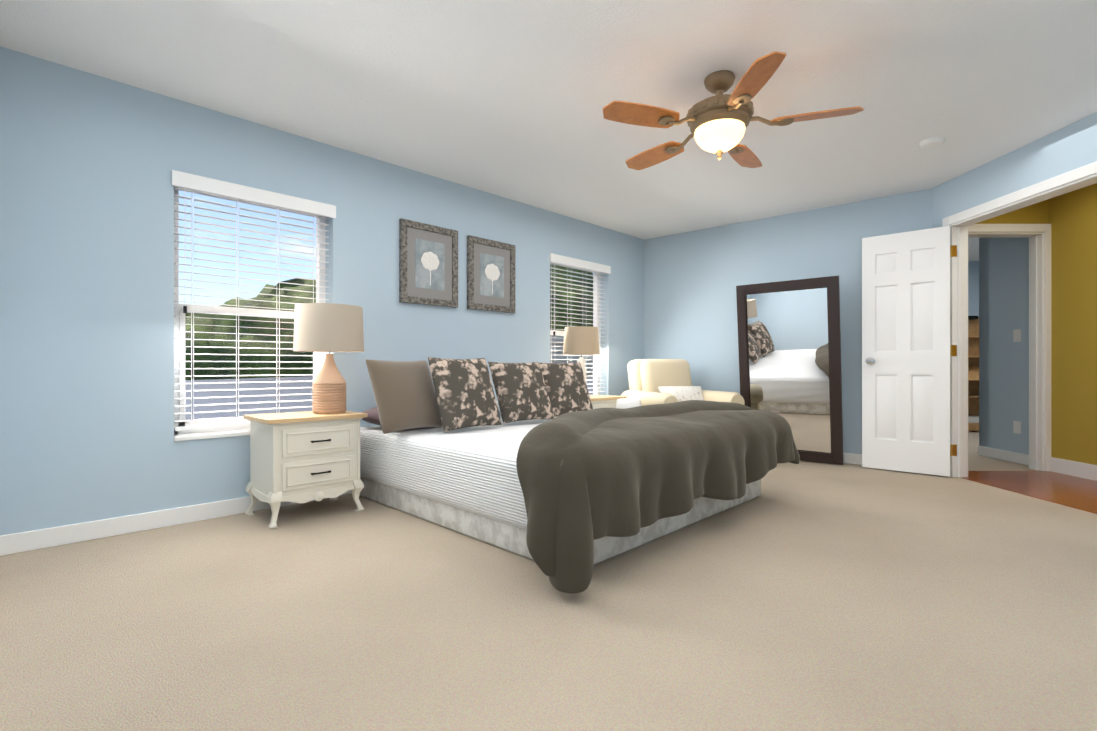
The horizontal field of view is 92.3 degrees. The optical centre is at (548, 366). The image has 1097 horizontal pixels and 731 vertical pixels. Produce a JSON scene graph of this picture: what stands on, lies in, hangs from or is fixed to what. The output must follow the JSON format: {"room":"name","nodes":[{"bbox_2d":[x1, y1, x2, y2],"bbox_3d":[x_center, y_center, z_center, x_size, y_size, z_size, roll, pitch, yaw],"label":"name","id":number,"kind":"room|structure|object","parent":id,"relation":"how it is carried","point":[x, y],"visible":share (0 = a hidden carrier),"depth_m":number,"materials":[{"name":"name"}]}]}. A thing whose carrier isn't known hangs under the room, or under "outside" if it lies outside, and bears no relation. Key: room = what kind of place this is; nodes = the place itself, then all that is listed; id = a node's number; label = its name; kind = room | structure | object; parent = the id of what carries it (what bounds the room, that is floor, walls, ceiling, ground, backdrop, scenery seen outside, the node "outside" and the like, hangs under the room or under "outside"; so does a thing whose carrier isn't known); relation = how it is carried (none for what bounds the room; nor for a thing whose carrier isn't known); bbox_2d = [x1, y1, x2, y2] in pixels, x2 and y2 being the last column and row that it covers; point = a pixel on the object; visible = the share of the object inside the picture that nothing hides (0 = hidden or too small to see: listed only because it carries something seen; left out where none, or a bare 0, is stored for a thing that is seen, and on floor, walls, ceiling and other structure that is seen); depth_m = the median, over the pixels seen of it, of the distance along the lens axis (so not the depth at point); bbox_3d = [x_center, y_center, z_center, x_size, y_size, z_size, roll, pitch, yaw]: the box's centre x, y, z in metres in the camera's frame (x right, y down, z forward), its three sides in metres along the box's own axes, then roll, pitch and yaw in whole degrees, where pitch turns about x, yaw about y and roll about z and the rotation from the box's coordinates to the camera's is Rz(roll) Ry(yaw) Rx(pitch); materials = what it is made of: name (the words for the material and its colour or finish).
{"room":"bedroom","nodes":[
{"label":"bedroom","id":0,"kind":"room"},
{"bbox_2d":[0,46,643,535],"bbox_3d":[1.418,-0.309,6.670,0.200,2.400,13.000,0,0,45],"label":"wall","id":1,"kind":"structure","parent":0,"point":[88,162],"depth_m":2.88,"materials":[{"name":"blue paint"}]},
{"bbox_2d":[174,429,249,440],"bbox_3d":[-1.830,0.407,3.320,0.132,0.024,0.900,0,0,45],"label":"board","id":2,"kind":"object","parent":1,"relation":"attached to","point":[205,435],"visible":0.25,"depth_m":3.10,"materials":[{"name":"white wood"}]},
{"bbox_2d":[174,186,325,434],"bbox_3d":[-1.898,-0.348,3.389,0.081,1.495,0.900,0,0,45],"label":"window","id":3,"kind":"structure","parent":1,"relation":"in","point":[179,326],"depth_m":3.19,"materials":[{"name":"white"}]},
{"bbox_2d":[171,170,335,431],"bbox_3d":[-1.814,-0.360,3.305,0.107,1.479,0.924,0,0,45],"label":"window blinds","id":4,"kind":"object","parent":3,"relation":"attached to","point":[193,182],"visible":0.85,"depth_m":3.23,"materials":[{"name":"white plastic"}]},
{"bbox_2d":[399,218,457,307],"bbox_3d":[-0.929,-0.798,4.129,0.032,0.625,0.515,0,0,45],"label":"picture","id":5,"kind":"object","parent":1,"relation":"attached to","point":[428,264],"visible":1,"depth_m":4.11,"materials":[{"name":"grey"}]},
{"bbox_2d":[467,235,514,312],"bbox_3d":[-0.490,-0.790,4.573,0.032,0.610,0.515,0,0,45],"label":"picture","id":6,"kind":"object","parent":1,"relation":"attached to","point":[490,275],"visible":1,"depth_m":4.55,"materials":[{"name":"grey"}]},
{"bbox_2d":[550,262,599,394],"bbox_3d":[0.229,-0.347,5.540,0.081,1.495,0.910,0,0,45],"label":"window","id":7,"kind":"structure","parent":1,"relation":"in","point":[596,366],"depth_m":5.82,"materials":[{"name":"white"}]},
{"bbox_2d":[549,253,610,394],"bbox_3d":[0.313,-0.359,5.456,0.107,1.479,0.934,0,0,45],"label":"window blinds","id":8,"kind":"object","parent":7,"relation":"attached to","point":[575,262],"visible":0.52,"depth_m":5.42,"materials":[{"name":"white plastic"}]},
{"bbox_2d":[0,431,1096,730],"bbox_3d":[3.907,0.940,4.138,7.300,0.100,13.100,0,0,45],"label":"floor carpet","id":9,"kind":"object","parent":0,"point":[806,595],"depth_m":1.83,"materials":[{"name":"beige carpet"}]},
{"bbox_2d":[243,411,366,528],"bbox_3d":[-1.472,0.589,3.206,0.454,0.601,0.570,0,0,45],"label":"nightstand","id":10,"kind":"object","parent":9,"relation":"on","point":[302,457],"visible":1,"depth_m":3.05,"materials":[{"name":"white wood"}]},
{"bbox_2d":[293,303,363,413],"bbox_3d":[-1.371,-0.044,3.296,0.410,0.664,0.410,0,0,45],"label":"lamp","id":11,"kind":"object","parent":10,"relation":"on","point":[326,327],"visible":1,"depth_m":3.17,"materials":[{"name":"white fabric"}]},
{"bbox_2d":[360,357,799,592],"bbox_3d":[0.128,0.413,3.550,2.292,0.952,2.465,0,0,45],"label":"bed","id":12,"kind":"object","parent":9,"relation":"on","point":[558,479],"visible":1,"depth_m":2.78,"materials":[{"name":"white fabric"}]},
{"bbox_2d":[366,359,442,433],"bbox_3d":[-0.900,0.174,3.337,0.172,0.520,0.520,-27,-16,34],"label":"pillow","id":13,"kind":"object","parent":12,"relation":"on","point":[404,391],"depth_m":3.24,"materials":[{"name":"grey fabric"}]},
{"bbox_2d":[516,400,799,592],"bbox_3d":[0.655,0.536,3.029,0.824,0.618,2.482,0,0,45],"label":"blanket","id":14,"kind":"object","parent":12,"relation":"on","point":[593,485],"depth_m":2.39,"materials":[{"name":"grey fabric"}]},
{"bbox_2d":[589,395,626,408],"bbox_3d":[0.416,0.590,5.115,0.454,0.601,0.570,0,0,45],"label":"nightstand","id":15,"kind":"object","parent":9,"relation":"on","point":[603,401],"visible":0.02,"depth_m":4.97,"materials":[{"name":"white wood"}]},
{"bbox_2d":[563,326,599,380],"bbox_3d":[0.320,-0.047,5.126,0.360,0.670,0.360,0,0,45],"label":"lamp","id":16,"kind":"object","parent":15,"relation":"on","point":[581,340],"visible":0.67,"depth_m":4.98,"materials":[{"name":"white fabric"}]},
{"bbox_2d":[615,398,641,408],"bbox_3d":[0.742,0.590,4.877,0.284,0.600,0.284,0,0,45],"label":"garden stool","id":17,"kind":"object","parent":9,"relation":"on","point":[623,403],"visible":0.1,"depth_m":4.78,"materials":[{"name":"white"}]},
{"bbox_2d":[621,359,744,405],"bbox_3d":[1.278,0.405,5.272,0.930,0.971,0.936,0,0,-20],"label":"armchair","id":18,"kind":"object","parent":9,"relation":"on","point":[657,381],"visible":0.42,"depth_m":5.30,"materials":[{"name":"white fabric"}]},
{"bbox_2d":[736,276,843,464],"bbox_3d":[2.252,0.045,4.962,0.900,1.690,0.204,0,0,40],"label":"mirror","id":19,"kind":"object","parent":9,"relation":"on","point":[789,339],"visible":0.77,"depth_m":4.89,"materials":[{"name":"black mirror"}]},
{"bbox_2d":[968,316,978,430],"bbox_3d":[5.950,0.088,7.266,0.800,1.605,0.421,0,0,0],"label":"bookshelf","id":20,"kind":"object","parent":9,"relation":"on","point":[973,373],"visible":0.27,"depth_m":7.46,"materials":[{"name":"brown wood"}]},
{"bbox_2d":[0,0,1096,260],"bbox_3d":[3.907,-1.560,4.139,7.300,0.100,13.100,0,0,45],"label":"ceiling","id":21,"kind":"structure","parent":0,"point":[508,98],"depth_m":2.78,"materials":[{"name":"white paint"}]},
{"bbox_2d":[603,51,863,169],"bbox_3d":[0.895,-1.297,2.802,1.253,0.432,1.253,0,0,45],"label":"ceiling fan","id":22,"kind":"object","parent":21,"relation":"hanging from","point":[718,123],"visible":1,"depth_m":2.65,"materials":[{"name":"brown wood"}]},
{"bbox_2d":[919,137,944,148],"bbox_3d":[2.567,-1.493,3.523,0.140,0.039,0.140,0,0,45],"label":"smoke detector","id":23,"kind":"object","parent":21,"relation":"attached to","point":[932,142],"visible":1,"depth_m":3.49,"materials":[{"name":"white plastic"}]},
{"bbox_2d":[644,188,931,453],"bbox_3d":[2.231,-0.310,5.394,2.768,2.400,0.120,0,0,40],"label":"wall","id":24,"kind":"structure","parent":0,"point":[693,279],"depth_m":5.45,"materials":[{"name":"blue paint"}]},
{"bbox_2d":[968,238,1028,454],"bbox_3d":[4.549,-0.309,7.026,5.827,2.400,4.292,0,0,45],"label":"wall","id":25,"kind":"structure","parent":0,"point":[998,288],"depth_m":5.04,"materials":[{"name":"blue paint"}]},
{"bbox_2d":[0,446,1096,555],"bbox_3d":[2.887,0.827,4.203,7.259,0.125,10.258,0,0,45],"label":"baseboard","id":26,"kind":"structure","parent":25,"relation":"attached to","point":[13,543],"depth_m":2.91,"materials":[{"name":"white"}]},
{"bbox_2d":[1013,329,1020,341],"bbox_3d":[4.341,-0.290,4.878,0.006,0.115,0.074,0,0,0],"label":"switch plate","id":27,"kind":"object","parent":25,"relation":"attached to","point":[1017,338],"depth_m":4.87,"materials":[{"name":"white plastic"}]},
{"bbox_2d":[1013,421,1020,433],"bbox_3d":[4.341,0.560,4.877,0.006,0.115,0.074,0,0,0],"label":"switch plate","id":28,"kind":"object","parent":25,"relation":"attached to","point":[1016,424],"depth_m":4.87,"materials":[{"name":"white plastic"}]},
{"bbox_2d":[932,112,1096,464],"bbox_3d":[3.827,-0.311,2.470,1.140,2.400,4.270,0,0,0],"label":"wall","id":29,"kind":"structure","parent":0,"point":[1070,217],"depth_m":4.21,"materials":[{"name":"blue"}]},
{"bbox_2d":[862,226,952,476],"bbox_3d":[2.996,-0.125,4.422,0.630,2.006,0.179,0,0,42],"label":"door","id":30,"kind":"structure","parent":29,"relation":"in","point":[907,350],"depth_m":4.40,"materials":[{"name":"white wood"}]},
{"bbox_2d":[968,224,1050,470],"bbox_3d":[3.856,-0.162,4.545,0.868,2.104,0.160,0,0,0],"label":"door frame","id":31,"kind":"structure","parent":29,"relation":"attached to","point":[1038,236],"depth_m":4.49,"materials":[{"name":"white wood"}]},
{"bbox_2d":[942,161,1096,477],"bbox_3d":[3.311,-0.162,3.612,0.160,2.104,1.408,0,0,0],"label":"door frame","id":32,"kind":"structure","parent":29,"relation":"attached to","point":[959,223],"depth_m":4.22,"materials":[{"name":"white wood"}]},
{"bbox_2d":[961,471,1096,513],"bbox_3d":[3.795,0.887,2.469,0.965,0.005,4.030,0,0,0],"label":"floor","id":33,"kind":"structure","parent":0,"point":[1079,493],"depth_m":3.92,"materials":[{"name":"brown wood"}]},
{"label":"outside","id":34,"kind":"structure","parent":0,"visible":0},
{"bbox_2d":[185,264,592,419],"bbox_3d":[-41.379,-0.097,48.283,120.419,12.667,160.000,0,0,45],"label":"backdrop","id":35,"kind":"structure","parent":34,"point":[217,336],"depth_m":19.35,"materials":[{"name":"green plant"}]}
]}

